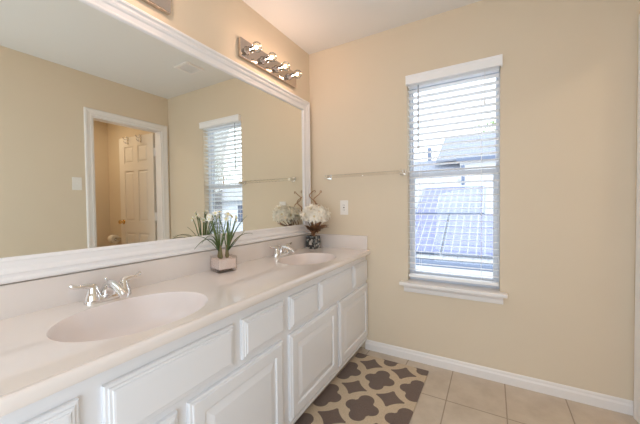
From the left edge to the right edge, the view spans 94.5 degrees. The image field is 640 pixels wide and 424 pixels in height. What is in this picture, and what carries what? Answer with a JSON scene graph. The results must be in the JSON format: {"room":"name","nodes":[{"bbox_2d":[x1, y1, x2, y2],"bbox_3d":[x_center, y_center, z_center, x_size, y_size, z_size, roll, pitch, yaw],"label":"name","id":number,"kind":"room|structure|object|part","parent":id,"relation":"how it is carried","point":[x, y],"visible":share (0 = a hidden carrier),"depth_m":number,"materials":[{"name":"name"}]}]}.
{"room":"bathroom","nodes":[
{"label":"bathroom","id":0,"kind":"room"},
{"bbox_2d":[2,0,310,284],"bbox_3d":[-0.921,-0.097,1.274,0.140,2.440,3.380,0,2,30],"label":"wall","id":1,"kind":"structure","parent":0,"point":[218,25],"depth_m":1.81,"materials":[{"name":"paint"}]},
{"bbox_2d":[0,0,310,284],"bbox_3d":[-0.684,-0.342,1.505,0.034,1.108,2.352,0,2,30],"label":"wall mirror","id":2,"kind":"object","parent":1,"relation":"attached to","point":[121,130],"visible":0.92,"depth_m":1.27,"materials":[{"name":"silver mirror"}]},
{"bbox_2d":[142,0,170,14],"bbox_3d":[-0.830,-1.003,1.144,0.142,0.115,0.600,0,2,30],"label":"vanity light","id":3,"kind":"object","parent":1,"relation":"attached to","point":[164,6],"visible":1,"depth_m":1.39,"materials":[{"name":"silver metal"}]},
{"bbox_2d":[0,233,312,319],"bbox_3d":[-0.670,0.276,1.542,0.023,0.120,2.398,0,2,30],"label":"backsplash","id":4,"kind":"structure","parent":1,"relation":"attached to","point":[29,296],"depth_m":1.22,"materials":[{"name":"stone"}]},
{"bbox_2d":[238,37,301,87],"bbox_3d":[-0.299,-1.029,2.056,0.142,0.115,0.600,0,2,30],"label":"vanity light","id":5,"kind":"object","parent":1,"relation":"attached to","point":[247,51],"visible":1,"depth_m":1.99,"materials":[{"name":"silver metal"}]},
{"bbox_2d":[244,46,252,54],"bbox_3d":[-0.444,-1.016,1.854,0.036,0.051,0.051,0,2,30],"label":"socket","id":6,"kind":"object","parent":5,"relation":"attached to","point":[248,50],"depth_m":1.84,"materials":[{"name":"silver metal"}]},
{"bbox_3d":[-0.396,-1.016,1.826,0.077,0.062,0.062,0,2,30],"label":"bulb","id":7,"kind":"part","parent":5,"relation":"part of","materials":[{"name":"clear glass"}]},
{"bbox_2d":[260,56,267,64],"bbox_3d":[-0.370,-1.019,1.982,0.036,0.051,0.051,0,2,30],"label":"socket","id":8,"kind":"object","parent":5,"relation":"attached to","point":[263,59],"depth_m":1.97,"materials":[{"name":"silver metal"}]},
{"bbox_3d":[-0.321,-1.019,1.953,0.077,0.062,0.062,0,2,30],"label":"bulb","id":9,"kind":"part","parent":5,"relation":"part of","materials":[{"name":"clear glass"}]},
{"bbox_2d":[274,65,281,72],"bbox_3d":[-0.296,-1.023,2.109,0.036,0.051,0.051,0,2,30],"label":"socket","id":10,"kind":"object","parent":5,"relation":"attached to","point":[277,68],"depth_m":2.10,"materials":[{"name":"silver metal"}]},
{"bbox_3d":[-0.247,-1.023,2.081,0.077,0.062,0.062,0,2,30],"label":"bulb","id":11,"kind":"part","parent":5,"relation":"part of","materials":[{"name":"clear glass"}]},
{"bbox_2d":[287,73,293,79],"bbox_3d":[-0.222,-1.027,2.237,0.036,0.051,0.051,0,2,30],"label":"socket","id":12,"kind":"object","parent":5,"relation":"attached to","point":[290,76],"depth_m":2.23,"materials":[{"name":"silver metal"}]},
{"bbox_2d":[242,0,481,54],"bbox_3d":[0.629,-1.373,0.334,3.760,0.120,3.380,0,2,30],"label":"ceiling","id":13,"kind":"structure","parent":0,"point":[315,26],"depth_m":2.03,"materials":[{"name":"white paint"}]},
{"bbox_2d":[297,347,638,423],"bbox_3d":[0.657,1.186,0.392,3.760,0.120,3.380,0,2,30],"label":"floor","id":14,"kind":"structure","parent":0,"point":[446,396],"depth_m":1.67,"materials":[{"name":"beige tile"}]},
{"bbox_2d":[0,256,367,423],"bbox_3d":[-0.429,0.737,1.416,0.567,0.755,2.398,0,2,30],"label":"vanity cabinet","id":15,"kind":"object","parent":14,"relation":"on","point":[265,362],"visible":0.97,"depth_m":1.13,"materials":[{"name":"white paint"}]},
{"bbox_3d":[-0.609,0.505,0.568,0.022,0.155,0.249,0,1,29],"label":"drawer","id":16,"kind":"part","parent":15,"relation":"part of","materials":[{"name":"white paint"}]},
{"bbox_3d":[-0.542,0.813,0.689,0.021,0.416,0.472,0,1,29],"label":"door","id":17,"kind":"part","parent":15,"relation":"part of","materials":[{"name":"white paint"}]},
{"bbox_2d":[0,233,369,416],"bbox_3d":[-0.423,0.337,1.401,0.592,0.241,2.399,0,2,30],"label":"countertop","id":18,"kind":"structure","parent":15,"relation":"on","point":[51,342],"depth_m":1.07,"materials":[{"name":"stone"}]},
{"bbox_2d":[69,271,140,304],"bbox_3d":[-0.815,0.293,1.140,0.178,0.083,0.179,-1,1,-15],"label":"faucet","id":19,"kind":"object","parent":18,"relation":"on","point":[111,289],"visible":1,"depth_m":1.10,"materials":[{"name":"silver metal"}]},
{"bbox_3d":[-0.850,0.290,1.075,0.054,0.073,0.098,0,2,30],"label":"handle","id":20,"kind":"part","parent":19,"relation":"part of","materials":[{"name":"silver metal"}]},
{"bbox_3d":[-0.812,0.323,1.140,0.054,0.024,0.160,0,2,30],"label":"plate","id":21,"kind":"part","parent":19,"relation":"part of","materials":[{"name":"silver metal"}]},
{"bbox_3d":[-0.777,0.291,1.118,0.150,0.069,0.060,0,2,30],"label":"spout","id":22,"kind":"part","parent":19,"relation":"part of","materials":[{"name":"silver metal"}]},
{"bbox_3d":[-0.775,0.287,1.203,0.054,0.073,0.098,0,2,30],"label":"handle","id":23,"kind":"part","parent":19,"relation":"part of","materials":[{"name":"silver metal"}]},
{"bbox_2d":[46,292,207,341],"bbox_3d":[-0.610,0.403,1.003,0.397,0.133,0.496,0,2,30],"label":"basin","id":24,"kind":"object","parent":18,"relation":"in","point":[133,317],"depth_m":1.09,"materials":[{"name":"white ceramic"}]},
{"bbox_2d":[184,211,251,271],"bbox_3d":[-0.522,0.155,1.601,0.162,0.332,0.418,0,2,34],"label":"potted plant","id":25,"kind":"object","parent":18,"relation":"on","point":[222,263],"visible":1,"depth_m":1.61,"materials":[{"name":"green plant"}]},
{"bbox_3d":[-0.553,0.114,1.599,0.006,0.216,0.036,0,1,14],"label":"stem","id":26,"kind":"part","parent":25,"relation":"part of","materials":[{"name":"green plant"}]},
{"bbox_3d":[-0.550,0.111,1.622,0.007,0.220,0.023,-1,1,-1],"label":"stem","id":27,"kind":"part","parent":25,"relation":"part of","materials":[{"name":"green plant"}]},
{"bbox_3d":[-0.536,0.217,1.597,0.023,0.070,0.023,-2,2,-45],"label":"flower bulb","id":28,"kind":"part","parent":25,"relation":"part of","materials":[{"name":"green plant"}]},
{"bbox_3d":[-0.512,0.216,1.629,0.023,0.070,0.023,-2,2,-45],"label":"flower bulb","id":29,"kind":"part","parent":25,"relation":"part of","materials":[{"name":"green plant"}]},
{"bbox_2d":[269,242,294,256],"bbox_3d":[-0.275,0.266,2.095,0.178,0.083,0.179,-1,1,-15],"label":"faucet","id":30,"kind":"object","parent":18,"relation":"on","point":[282,250],"visible":1,"depth_m":2.05,"materials":[{"name":"silver metal"}]},
{"bbox_3d":[-0.310,0.263,2.029,0.054,0.073,0.098,0,2,30],"label":"handle","id":31,"kind":"part","parent":30,"relation":"part of","materials":[{"name":"silver metal"}]},
{"bbox_3d":[-0.273,0.295,2.094,0.054,0.024,0.160,0,2,30],"label":"plate","id":32,"kind":"part","parent":30,"relation":"part of","materials":[{"name":"silver metal"}]},
{"bbox_3d":[-0.237,0.264,2.073,0.150,0.069,0.060,0,2,30],"label":"spout","id":33,"kind":"part","parent":30,"relation":"part of","materials":[{"name":"silver metal"}]},
{"bbox_2d":[278,253,335,264],"bbox_3d":[-0.080,0.374,1.973,0.368,0.133,0.487,0,2,30],"label":"basin","id":34,"kind":"object","parent":18,"relation":"in","point":[296,258],"depth_m":2.14,"materials":[{"name":"white ceramic"}]},
{"bbox_2d":[306,235,320,248],"bbox_3d":[-0.056,0.245,2.426,0.088,0.103,0.088,0,2,30],"label":"vase","id":35,"kind":"object","parent":18,"relation":"on","point":[312,242],"visible":0.93,"depth_m":2.39,"materials":[{"name":"tile"}]},
{"bbox_2d":[299,190,330,235],"bbox_3d":[-0.041,0.016,2.346,0.256,0.397,0.273,0,2,30],"label":"flower bouquet","id":36,"kind":"object","parent":35,"relation":"in","point":[314,213],"visible":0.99,"depth_m":2.29,"materials":[{"name":"white plant"}]},
{"bbox_3d":[-0.111,0.021,2.281,0.112,0.106,0.089,0,2,30],"label":"flower","id":37,"kind":"part","parent":36,"relation":"part of","materials":[{"name":"white plant"}]},
{"bbox_3d":[-0.070,-0.022,2.280,0.117,0.088,0.104,0,2,30],"label":"flower","id":38,"kind":"part","parent":36,"relation":"part of","materials":[{"name":"white plant"}]},
{"bbox_3d":[-0.039,0.036,2.265,0.116,0.120,0.082,0,2,30],"label":"flower","id":39,"kind":"part","parent":36,"relation":"part of","materials":[{"name":"white plant"}]},
{"bbox_3d":[-0.011,0.008,2.287,0.096,0.108,0.116,0,2,30],"label":"flower","id":40,"kind":"part","parent":36,"relation":"part of","materials":[{"name":"white plant"}]},
{"bbox_3d":[0.008,0.041,2.293,0.074,0.109,0.104,0,2,30],"label":"flower","id":41,"kind":"part","parent":36,"relation":"part of","materials":[{"name":"white plant"}]},
{"bbox_3d":[0.050,0.012,2.328,0.082,0.109,0.097,0,2,30],"label":"flower","id":42,"kind":"part","parent":36,"relation":"part of","materials":[{"name":"white plant"}]},
{"bbox_3d":[-0.290,0.799,1.143,0.020,0.416,0.491,0,1,29],"label":"door","id":43,"kind":"part","parent":15,"relation":"part of","materials":[{"name":"white paint"}]},
{"bbox_3d":[-0.231,0.486,1.247,0.021,0.155,0.269,0,1,29],"label":"drawer","id":44,"kind":"part","parent":15,"relation":"part of","materials":[{"name":"white paint"}]},
{"bbox_3d":[-0.080,0.478,1.518,0.021,0.155,0.259,0,1,29],"label":"drawer","id":45,"kind":"part","parent":15,"relation":"part of","materials":[{"name":"white paint"}]},
{"bbox_3d":[-0.020,0.785,1.627,0.020,0.416,0.505,0,1,29],"label":"door","id":46,"kind":"part","parent":15,"relation":"part of","materials":[{"name":"white paint"}]},
{"bbox_3d":[-0.221,1.027,1.303,0.028,0.020,2.399,0,1,29],"label":"rail","id":47,"kind":"part","parent":15,"relation":"part of","materials":[{"name":"white paint"}]},
{"bbox_3d":[0.247,0.771,2.107,0.019,0.416,0.517,0,1,29],"label":"door","id":48,"kind":"part","parent":15,"relation":"part of","materials":[{"name":"white paint"}]},
{"bbox_3d":[0.303,0.458,2.205,0.020,0.155,0.276,0,1,29],"label":"drawer","id":49,"kind":"part","parent":15,"relation":"part of","materials":[{"name":"white paint"}]},
{"bbox_2d":[294,353,428,423],"bbox_3d":[0.221,1.097,1.635,0.518,0.010,1.172,0,2,30],"label":"bath rug","id":50,"kind":"object","parent":14,"relation":"on","point":[369,389],"visible":1,"depth_m":1.76,"materials":[{"name":"brown fabric"}]},
{"bbox_2d":[309,0,639,400],"bbox_3d":[1.519,-0.134,1.727,3.620,2.440,0.140,0,2,30],"label":"wall","id":51,"kind":"structure","parent":0,"point":[569,69],"depth_m":1.80,"materials":[{"name":"paint"}]},
{"bbox_2d":[340,200,347,214],"bbox_3d":[0.196,-0.036,2.413,0.072,0.118,0.009,0,2,30],"label":"electrical outlet","id":52,"kind":"object","parent":51,"relation":"attached to","point":[343,203],"visible":1,"depth_m":2.41,"materials":[{"name":"white plastic"}]},
{"bbox_2d":[342,203,345,211],"bbox_3d":[0.195,-0.036,2.411,0.033,0.066,0.003,0,2,30],"label":"receptacle","id":53,"kind":"object","parent":52,"relation":"attached to","point":[343,204],"depth_m":2.41,"materials":[{"name":"grey plastic"}]},
{"bbox_2d":[325,170,405,179],"bbox_3d":[0.329,-0.288,2.293,0.652,0.042,0.070,0,2,30],"label":"towel bar","id":54,"kind":"object","parent":51,"relation":"attached to","point":[401,172],"visible":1,"depth_m":2.24,"materials":[{"name":"silver metal"}]},
{"bbox_3d":[0.066,-0.289,2.447,0.042,0.042,0.070,0,2,30],"label":"post","id":55,"kind":"part","parent":54,"relation":"part of","materials":[{"name":"silver metal"}]},
{"bbox_3d":[0.593,-0.287,2.140,0.042,0.042,0.070,0,2,30],"label":"post","id":56,"kind":"part","parent":54,"relation":"part of","materials":[{"name":"silver metal"}]},
{"bbox_2d":[399,66,507,304],"bbox_3d":[0.903,-0.184,2.048,0.667,1.532,0.202,0,2,30],"label":"window","id":57,"kind":"structure","parent":51,"relation":"in","point":[460,290],"depth_m":2.00,"materials":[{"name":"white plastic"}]},
{"bbox_3d":[0.891,0.517,2.030,0.667,0.025,0.123,0,2,30],"label":"sill","id":58,"kind":"part","parent":57,"relation":"part of","materials":[{"name":"white paint"}]},
{"bbox_2d":[405,54,502,285],"bbox_3d":[0.893,-0.247,2.015,0.590,1.443,0.094,0,2,30],"label":"window blind","id":59,"kind":"object","parent":57,"relation":"attached to","point":[488,65],"visible":1,"depth_m":2.00,"materials":[{"name":"white plastic"}]},
{"bbox_3d":[0.724,-0.220,2.137,0.002,1.370,0.055,0,2,30],"label":"ladder cord","id":60,"kind":"part","parent":59,"relation":"part of","materials":[{"name":"white fabric"}]},
{"bbox_3d":[0.892,-0.922,2.019,0.565,0.045,0.050,0,2,30],"label":"head rail","id":61,"kind":"part","parent":59,"relation":"part of","materials":[{"name":"white plastic"}]},
{"bbox_3d":[0.907,0.464,2.050,0.565,0.018,0.052,0,2,30],"label":"rail","id":62,"kind":"part","parent":59,"relation":"part of","materials":[{"name":"white plastic"}]},
{"bbox_3d":[1.058,-0.219,1.942,0.002,1.370,0.055,0,2,30],"label":"ladder cord","id":63,"kind":"part","parent":59,"relation":"part of","materials":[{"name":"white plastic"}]},
{"bbox_3d":[0.929,0.094,2.086,0.553,0.764,0.024,0,2,30],"label":"sash","id":64,"kind":"part","parent":57,"relation":"part of","materials":[{"name":"white plastic"}]},
{"bbox_3d":[0.934,-0.586,2.092,0.553,0.670,0.020,0,2,30],"label":"sash","id":65,"kind":"part","parent":57,"relation":"part of","materials":[{"name":"white plastic"}]},
{"bbox_2d":[365,339,633,415],"bbox_3d":[1.023,1.049,1.962,1.532,0.075,0.013,0,2,30],"label":"baseboard","id":66,"kind":"structure","parent":51,"relation":"attached to","point":[604,401],"depth_m":1.85,"materials":[{"name":"white paint"}]},
{"bbox_3d":[0.943,-0.093,0.188,0.110,2.440,3.100,0,2,30],"label":"wall","id":67,"kind":"structure","parent":0,"visible":0},
{"bbox_2d":[633,14,639,423],"bbox_3d":[1.497,0.045,1.156,0.127,2.108,0.838,0,2,30],"label":"trim","id":68,"kind":"structure","parent":67,"relation":"attached to","point":[636,404],"depth_m":1.53,"materials":[{"name":"white paint"}]},
{"label":"outside","id":69,"kind":"structure","parent":0,"visible":0},
{"bbox_3d":[17.614,3.296,32.981,80.000,0.200,69.840,0,2,30],"label":"ground","id":70,"kind":"structure","parent":69,"visible":0},
{"bbox_2d":[415,165,492,277],"bbox_3d":[3.186,1.167,10.976,7.400,5.380,8.012,0,2,30],"label":"house","id":71,"kind":"structure","parent":70,"relation":"on","point":[425,260],"depth_m":7.12,"materials":[{"name":"white paint"}]},
{"bbox_2d":[416,215,448,253],"bbox_3d":[2.405,0.509,7.903,1.720,0.889,1.553,0,2,30],"label":"solar panel","id":72,"kind":"object","parent":71,"relation":"on","point":[426,221],"visible":0.27,"depth_m":7.59,"materials":[{"name":"blue glass"}]},
{"bbox_2d":[416,186,485,213],"bbox_3d":[3.881,-0.363,8.765,1.760,0.816,1.422,0,2,30],"label":"solar panel","id":73,"kind":"object","parent":71,"relation":"on","point":[458,191],"visible":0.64,"depth_m":8.64,"materials":[{"name":"blue glass"}]},
{"bbox_2d":[442,214,492,257],"bbox_3d":[3.926,0.512,7.018,1.720,0.889,1.553,0,2,30],"label":"solar panel","id":74,"kind":"object","parent":71,"relation":"on","point":[457,227],"visible":0.43,"depth_m":7.07,"materials":[{"name":"blue glass"}]},
{"bbox_2d":[414,133,495,178],"bbox_3d":[8.759,-0.392,17.263,11.500,8.087,7.320,0,2,30],"label":"house","id":75,"kind":"structure","parent":70,"relation":"on","point":[485,136],"depth_m":15.23,"materials":[{"name":"white paint"}]},
{"bbox_2d":[467,112,495,133],"bbox_3d":[12.976,-2.155,22.716,3.091,11.274,3.195,0,2,30],"label":"tree","id":76,"kind":"object","parent":70,"relation":"on","point":[492,121],"visible":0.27,"depth_m":22.63,"materials":[{"name":"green plant"}]}
]}

